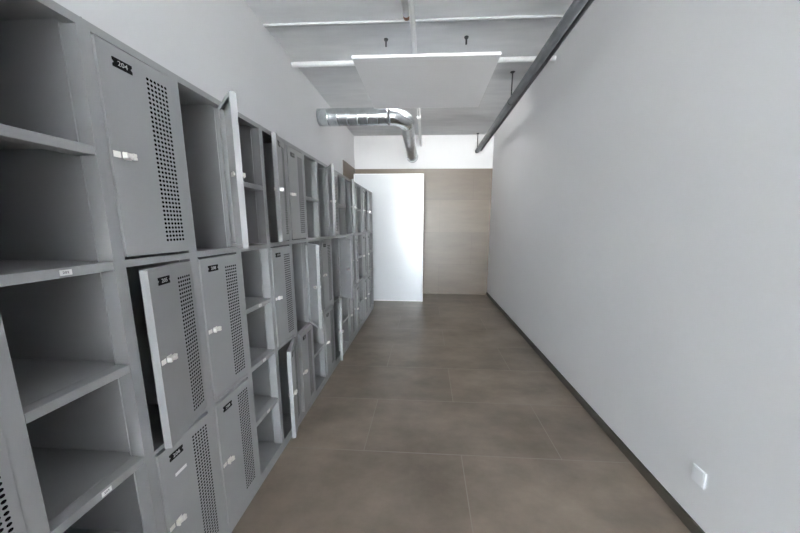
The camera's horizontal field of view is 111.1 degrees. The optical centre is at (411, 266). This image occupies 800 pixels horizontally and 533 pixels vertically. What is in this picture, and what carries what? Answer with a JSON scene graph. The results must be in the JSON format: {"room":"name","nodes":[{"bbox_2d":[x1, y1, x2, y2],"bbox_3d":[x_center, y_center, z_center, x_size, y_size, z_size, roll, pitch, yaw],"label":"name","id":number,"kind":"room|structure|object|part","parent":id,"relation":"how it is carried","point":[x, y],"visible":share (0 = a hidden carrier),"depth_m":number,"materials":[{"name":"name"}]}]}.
{"room":"locker room","nodes":[
{"label":"locker room","id":0,"kind":"room"},
{"bbox_2d":[53,0,354,174],"bbox_3d":[-1.419,-0.087,-0.371,0.150,2.903,11.550,1,9,3],"label":"wall","id":1,"kind":"structure","parent":0,"point":[218,47],"depth_m":1.84,"materials":[{"name":"white paint"}]},
{"bbox_2d":[343,160,354,178],"bbox_3d":[-1.074,-0.585,4.847,0.012,2.324,0.738,1,9,3],"label":"trim","id":2,"kind":"structure","parent":1,"relation":"attached to","point":[348,170],"depth_m":4.60,"materials":[{"name":"wood"}]},
{"bbox_2d":[316,107,417,162],"bbox_3d":[-0.515,-1.894,4.110,1.167,0.278,1.770,1,9,3],"label":"ventilation duct","id":3,"kind":"object","parent":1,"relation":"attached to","point":[401,118],"visible":0.97,"depth_m":3.28,"materials":[{"name":"metal"}]},
{"bbox_2d":[244,0,594,135],"bbox_3d":[-0.085,-1.579,-0.665,2.805,0.150,11.550,1,9,3],"label":"ceiling","id":4,"kind":"structure","parent":0,"point":[339,86],"depth_m":2.37,"materials":[{"name":"paint"}]},
{"bbox_2d":[401,0,409,20],"bbox_3d":[-0.080,-1.717,1.170,0.052,0.129,1.637,1,9,3],"label":"pipe stub","id":5,"kind":"object","parent":4,"relation":"hanging from","point":[405,7],"visible":0.91,"depth_m":1.89,"materials":[{"name":"white paint"}]},
{"bbox_2d":[263,14,563,27],"bbox_3d":[0.048,-1.922,2.147,2.485,0.016,0.028,1,9,3],"label":"conduit","id":6,"kind":"object","parent":4,"relation":"attached to","point":[528,17],"visible":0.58,"depth_m":2.14,"materials":[{"name":"grey metal"}]},
{"bbox_2d":[408,0,421,145],"bbox_3d":[-0.126,-1.343,-0.602,0.052,0.051,11.200,1,9,3],"label":"ceiling pipe","id":7,"kind":"object","parent":4,"relation":"attached to","point":[411,3],"visible":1,"depth_m":2.05,"materials":[{"name":"white metal"}]},
{"bbox_2d":[291,55,555,66],"bbox_3d":[0.082,-1.952,2.612,2.505,0.044,0.044,1,9,3],"label":"ceiling pipe","id":8,"kind":"object","parent":4,"relation":"attached to","point":[511,58],"visible":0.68,"depth_m":2.63,"materials":[{"name":"white metal"}]},
{"bbox_2d":[352,35,500,108],"bbox_3d":[0.130,-1.855,2.599,1.170,0.283,0.960,1,9,3],"label":"ceiling panel","id":9,"kind":"object","parent":4,"relation":"hanging from","point":[431,80],"visible":1,"depth_m":2.45,"materials":[{"name":"grey metal"}]},
{"bbox_2d":[475,0,593,152],"bbox_3d":[0.893,-1.338,-0.638,0.118,0.325,11.180,1,9,3],"label":"pipe","id":10,"kind":"object","parent":4,"relation":"hanging from","point":[577,8],"visible":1,"depth_m":2.14,"materials":[{"name":"grey metal"}]},
{"bbox_2d":[354,135,493,168],"bbox_3d":[0.196,-0.923,5.192,2.505,2.903,0.150,1,9,3],"label":"wall","id":11,"kind":"structure","parent":0,"point":[436,151],"depth_m":4.94,"materials":[{"name":"white paint"}]},
{"bbox_2d":[355,168,492,294],"bbox_3d":[0.190,-0.625,5.156,2.505,2.324,0.012,1,9,3],"label":"cladding","id":12,"kind":"object","parent":11,"relation":"attached to","point":[457,202],"depth_m":5.11,"materials":[{"name":"wood"}]},
{"bbox_2d":[231,294,690,532],"bbox_3d":[-0.101,1.414,-0.211,2.805,0.100,11.550,1,9,3],"label":"floor","id":13,"kind":"structure","parent":0,"point":[438,415],"depth_m":1.63,"materials":[{"name":"tile"}]},
{"bbox_2d":[0,373,37,532],"bbox_3d":[-0.980,0.367,0.328,0.653,1.800,0.471,1,9,3],"label":"locker","id":14,"kind":"object","parent":13,"relation":"on","point":[16,510],"visible":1,"depth_m":0.55,"materials":[{"name":"metal"}]},
{"bbox_3d":[-0.811,0.340,0.436,0.020,0.555,0.200,1,9,3],"label":"door","id":15,"kind":"part","parent":14,"relation":"part of","materials":[{"name":"paint"}]},
{"bbox_2d":[0,0,161,532],"bbox_3d":[-1.041,0.313,0.680,0.496,1.800,0.236,1,9,3],"label":"shelving unit","id":16,"kind":"object","parent":13,"relation":"on","point":[68,371],"visible":0.97,"depth_m":0.72,"materials":[{"name":"paint"}]},
{"bbox_3d":[-1.038,-0.275,0.591,0.493,0.023,0.232,1,9,3],"label":"shelf","id":17,"kind":"part","parent":16,"relation":"part of","materials":[{"name":"metal"}]},
{"bbox_3d":[-1.039,0.011,0.635,0.493,0.023,0.232,1,9,3],"label":"shelf","id":18,"kind":"part","parent":16,"relation":"part of","materials":[{"name":"metal"}]},
{"bbox_3d":[-1.041,0.298,0.678,0.493,0.023,0.232,1,9,3],"label":"shelf","id":19,"kind":"part","parent":16,"relation":"part of","materials":[{"name":"metal"}]},
{"bbox_3d":[-1.042,0.584,0.722,0.493,0.023,0.232,1,9,3],"label":"shelf","id":20,"kind":"part","parent":16,"relation":"part of","materials":[{"name":"metal"}]},
{"bbox_3d":[-1.044,0.870,0.765,0.493,0.023,0.232,1,9,3],"label":"shelf","id":21,"kind":"part","parent":16,"relation":"part of","materials":[{"name":"metal"}]},
{"bbox_2d":[81,17,259,532],"bbox_3d":[-0.948,0.261,1.026,0.646,1.800,0.471,1,9,3],"label":"locker","id":22,"kind":"object","parent":13,"relation":"on","point":[171,150],"visible":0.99,"depth_m":0.94,"materials":[{"name":"metal"}]},
{"bbox_3d":[-0.774,-0.536,0.733,0.003,0.023,0.048,1,9,3],"label":"number plate","id":23,"kind":"part","parent":22,"relation":"part of","materials":[{"name":"black plastic"}]},
{"bbox_3d":[-0.785,-0.312,0.810,0.020,0.548,0.200,1,9,3],"label":"door","id":24,"kind":"part","parent":22,"relation":"part of","materials":[{"name":"paint"}]},
{"bbox_3d":[-0.744,0.042,0.823,0.003,0.023,0.048,-1,9,-11],"label":"number plate","id":25,"kind":"part","parent":22,"relation":"part of","materials":[{"name":"black plastic"}]},
{"bbox_3d":[-0.764,0.270,0.897,0.020,0.555,0.200,-1,9,-11],"label":"door","id":26,"kind":"part","parent":22,"relation":"part of","materials":[{"name":"paint"}]},
{"bbox_3d":[-0.780,0.618,0.908,0.003,0.023,0.048,1,9,3],"label":"number plate","id":27,"kind":"part","parent":22,"relation":"part of","materials":[{"name":"black plastic"}]},
{"bbox_3d":[-0.791,0.841,0.985,0.020,0.545,0.200,1,9,3],"label":"door","id":28,"kind":"part","parent":22,"relation":"part of","materials":[{"name":"paint"}]},
{"bbox_3d":[-0.765,0.006,1.056,0.003,0.023,0.048,1,9,3],"label":"number plate","id":29,"kind":"part","parent":22,"relation":"part of","materials":[{"name":"black plastic"}]},
{"bbox_3d":[-0.776,0.234,1.133,0.020,0.555,0.200,1,9,3],"label":"door","id":30,"kind":"part","parent":22,"relation":"part of","materials":[{"name":"paint"}]},
{"bbox_3d":[-0.768,0.583,1.143,0.003,0.023,0.048,1,9,3],"label":"number plate","id":31,"kind":"part","parent":22,"relation":"part of","materials":[{"name":"black plastic"}]},
{"bbox_3d":[-0.695,-0.350,1.065,0.020,0.548,0.200,-8,12,-44],"label":"door","id":32,"kind":"part","parent":22,"relation":"part of","materials":[{"name":"paint"}]},
{"bbox_3d":[-0.779,0.805,1.220,0.020,0.545,0.200,1,9,3],"label":"door","id":33,"kind":"part","parent":22,"relation":"part of","materials":[{"name":"paint"}]},
{"bbox_2d":[238,112,283,486],"bbox_3d":[-1.005,0.207,1.378,0.496,1.800,0.236,1,9,3],"label":"locker","id":34,"kind":"object","parent":13,"relation":"on","point":[254,261],"visible":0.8,"depth_m":1.45,"materials":[{"name":"metal"}]},
{"bbox_3d":[-1.002,-0.381,1.289,0.493,0.023,0.232,1,9,3],"label":"shelf","id":35,"kind":"part","parent":34,"relation":"part of","materials":[{"name":"metal"}]},
{"bbox_3d":[-1.003,-0.094,1.332,0.493,0.023,0.232,1,9,3],"label":"shelf","id":36,"kind":"part","parent":34,"relation":"part of","materials":[{"name":"metal"}]},
{"bbox_3d":[-1.005,0.192,1.376,0.493,0.023,0.232,1,9,3],"label":"shelf","id":37,"kind":"part","parent":34,"relation":"part of","materials":[{"name":"metal"}]},
{"bbox_3d":[-1.006,0.478,1.419,0.493,0.023,0.232,1,9,3],"label":"shelf","id":38,"kind":"part","parent":34,"relation":"part of","materials":[{"name":"metal"}]},
{"bbox_3d":[-1.008,0.764,1.463,0.493,0.023,0.232,1,9,3],"label":"shelf","id":39,"kind":"part","parent":34,"relation":"part of","materials":[{"name":"metal"}]},
{"bbox_2d":[260,125,321,448],"bbox_3d":[-0.916,0.155,1.723,0.638,1.800,0.471,1,9,3],"label":"locker","id":40,"kind":"object","parent":13,"relation":"on","point":[294,262],"visible":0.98,"depth_m":1.68,"materials":[{"name":"metal"}]},
{"bbox_3d":[-0.719,-0.417,1.508,0.020,0.548,0.200,-2,9,-14],"label":"door","id":41,"kind":"part","parent":40,"relation":"part of","materials":[{"name":"paint"}]},
{"bbox_3d":[-0.752,0.164,1.596,0.020,0.555,0.200,1,9,3],"label":"door","id":42,"kind":"part","parent":40,"relation":"part of","materials":[{"name":"paint"}]},
{"bbox_3d":[-0.723,0.736,1.683,0.020,0.545,0.200,-2,9,-15],"label":"door","id":43,"kind":"part","parent":40,"relation":"part of","materials":[{"name":"paint"}]},
{"bbox_3d":[-0.737,-0.453,1.743,0.020,0.548,0.200,1,9,3],"label":"door","id":44,"kind":"part","parent":40,"relation":"part of","materials":[{"name":"paint"}]},
{"bbox_3d":[-0.736,0.700,1.917,0.020,0.545,0.200,0,9,-1],"label":"door","id":45,"kind":"part","parent":40,"relation":"part of","materials":[{"name":"paint"}]},
{"bbox_3d":[-0.666,0.126,1.848,0.020,0.555,0.200,-7,11,-41],"label":"door","id":46,"kind":"part","parent":40,"relation":"part of","materials":[{"name":"paint"}]},
{"bbox_2d":[303,151,326,399],"bbox_3d":[-0.970,0.102,2.076,0.495,1.800,0.236,1,9,3],"label":"locker","id":47,"kind":"object","parent":13,"relation":"on","point":[309,162],"visible":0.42,"depth_m":2.11,"materials":[{"name":"metal"}]},
{"bbox_3d":[-0.966,-0.487,1.986,0.493,0.023,0.232,1,9,3],"label":"shelf","id":48,"kind":"part","parent":47,"relation":"part of","materials":[{"name":"metal"}]},
{"bbox_3d":[-0.968,-0.200,2.030,0.493,0.023,0.232,1,9,3],"label":"shelf","id":49,"kind":"part","parent":47,"relation":"part of","materials":[{"name":"metal"}]},
{"bbox_3d":[-0.972,0.659,2.160,0.493,0.023,0.232,1,9,3],"label":"shelf","id":50,"kind":"part","parent":47,"relation":"part of","materials":[{"name":"metal"}]},
{"bbox_2d":[317,160,353,380],"bbox_3d":[-0.871,0.050,2.421,0.657,1.800,0.471,1,9,3],"label":"locker","id":51,"kind":"object","parent":13,"relation":"on","point":[336,252],"visible":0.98,"depth_m":2.39,"materials":[{"name":"metal"}]},
{"bbox_3d":[-0.716,0.058,2.293,0.020,0.555,0.200,1,9,3],"label":"door","id":52,"kind":"part","parent":51,"relation":"part of","materials":[{"name":"paint"}]},
{"bbox_3d":[-0.719,0.630,2.380,0.020,0.545,0.200,1,9,3],"label":"door","id":53,"kind":"part","parent":51,"relation":"part of","materials":[{"name":"paint"}]},
{"bbox_3d":[-0.656,-0.524,2.213,0.020,0.548,0.200,-5,10,-30],"label":"door","id":54,"kind":"part","parent":51,"relation":"part of","materials":[{"name":"paint"}]},
{"bbox_3d":[-0.701,-0.559,2.440,0.020,0.548,0.200,1,9,3],"label":"door","id":55,"kind":"part","parent":51,"relation":"part of","materials":[{"name":"paint"}]},
{"bbox_3d":[-0.677,0.594,2.615,0.020,0.545,0.200,-2,9,-14],"label":"door","id":56,"kind":"part","parent":51,"relation":"part of","materials":[{"name":"paint"}]},
{"bbox_3d":[-0.620,0.019,2.555,0.200,0.555,0.020,8,11,40],"label":"door","id":57,"kind":"part","parent":51,"relation":"part of","materials":[{"name":"paint"}]},
{"bbox_2d":[337,172,349,354],"bbox_3d":[-0.934,-0.004,2.773,0.495,1.800,0.236,1,9,3],"label":"locker","id":58,"kind":"object","parent":13,"relation":"on","point":[340,178],"visible":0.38,"depth_m":2.80,"materials":[{"name":"metal"}]},
{"bbox_3d":[-0.936,0.553,2.858,0.493,0.023,0.232,1,9,3],"label":"shelf","id":59,"kind":"part","parent":58,"relation":"part of","materials":[{"name":"metal"}]},
{"bbox_2d":[344,176,359,343],"bbox_3d":[-0.871,-0.057,3.120,0.584,1.800,0.471,1,9,3],"label":"locker","id":60,"kind":"object","parent":13,"relation":"on","point":[350,185],"visible":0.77,"depth_m":3.06,"materials":[{"name":"metal"}]},
{"bbox_3d":[-0.678,0.524,3.077,0.020,0.545,0.200,0,9,0],"label":"door","id":61,"kind":"part","parent":60,"relation":"part of","materials":[{"name":"paint"}]},
{"bbox_3d":[-0.635,-0.629,2.905,0.020,0.548,0.200,-3,9,-21],"label":"door","id":62,"kind":"part","parent":60,"relation":"part of","materials":[{"name":"paint"}]},
{"bbox_3d":[-0.649,-0.664,3.137,0.020,0.548,0.200,-1,9,-6],"label":"door","id":63,"kind":"part","parent":60,"relation":"part of","materials":[{"name":"paint"}]},
{"bbox_3d":[-0.658,-0.083,3.225,0.020,0.555,0.200,0,9,-3],"label":"door","id":64,"kind":"part","parent":60,"relation":"part of","materials":[{"name":"paint"}]},
{"bbox_3d":[-0.661,0.488,3.312,0.020,0.545,0.200,0,9,-3],"label":"door","id":65,"kind":"part","parent":60,"relation":"part of","materials":[{"name":"paint"}]},
{"bbox_2d":[356,183,363,328],"bbox_3d":[-0.898,-0.110,3.471,0.495,1.800,0.236,1,9,3],"label":"locker","id":66,"kind":"object","parent":13,"relation":"on","point":[358,187],"visible":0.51,"depth_m":3.54,"materials":[{"name":"metal"}]},
{"bbox_2d":[361,186,370,321],"bbox_3d":[-0.852,-0.162,3.818,0.551,1.800,0.471,1,9,3],"label":"locker","id":67,"kind":"object","parent":13,"relation":"on","point":[364,192],"visible":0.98,"depth_m":3.74,"materials":[{"name":"metal"}]},
{"bbox_3d":[-0.634,-0.735,3.600,0.020,0.548,0.200,0,9,-1],"label":"door","id":68,"kind":"part","parent":67,"relation":"part of","materials":[{"name":"paint"}]},
{"bbox_3d":[-0.644,-0.153,3.689,0.020,0.555,0.200,1,9,3],"label":"door","id":69,"kind":"part","parent":67,"relation":"part of","materials":[{"name":"paint"}]},
{"bbox_3d":[-0.642,0.418,3.775,0.020,0.545,0.200,0,9,0],"label":"door","id":70,"kind":"part","parent":67,"relation":"part of","materials":[{"name":"paint"}]},
{"bbox_3d":[-0.627,-0.189,3.923,0.020,0.555,0.200,0,9,0],"label":"door","id":71,"kind":"part","parent":67,"relation":"part of","materials":[{"name":"paint"}]},
{"bbox_3d":[-0.608,-0.770,3.835,0.020,0.548,0.200,-1,9,-9],"label":"door","id":72,"kind":"part","parent":67,"relation":"part of","materials":[{"name":"paint"}]},
{"bbox_3d":[-0.635,0.383,4.011,0.020,0.545,0.200,1,9,3],"label":"door","id":73,"kind":"part","parent":67,"relation":"part of","materials":[{"name":"paint"}]},
{"bbox_2d":[369,191,373,310],"bbox_3d":[-0.862,-0.216,4.169,0.495,1.800,0.236,1,9,3],"label":"locker","id":74,"kind":"object","parent":13,"relation":"on","point":[370,193],"visible":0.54,"depth_m":4.24,"materials":[{"name":"metal"}]},
{"bbox_2d":[354,173,423,301],"bbox_3d":[-0.387,-0.460,4.656,1.156,2.142,0.040,1,9,3],"label":"door","id":75,"kind":"structure","parent":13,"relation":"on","point":[397,199],"depth_m":4.62,"materials":[{"name":"white paint"}]},
{"bbox_2d":[487,0,799,532],"bbox_3d":[1.232,-0.053,-0.502,0.150,2.903,11.550,1,9,3],"label":"wall","id":76,"kind":"structure","parent":0,"point":[644,238],"depth_m":1.29,"materials":[{"name":"white paint"}]},
{"bbox_2d":[486,292,704,532],"bbox_3d":[1.145,1.350,-0.259,0.012,0.055,11.200,1,9,3],"label":"baseboard","id":77,"kind":"structure","parent":76,"relation":"attached to","point":[687,520],"depth_m":1.60,"materials":[{"name":"tile"}]},
{"bbox_2d":[691,463,706,488],"bbox_3d":[1.224,0.896,1.172,0.007,0.074,0.056,1,9,3],"label":"wall plate","id":78,"kind":"object","parent":76,"relation":"attached to","point":[699,476],"visible":1,"depth_m":1.17,"materials":[{"name":"white plastic"}]}
]}

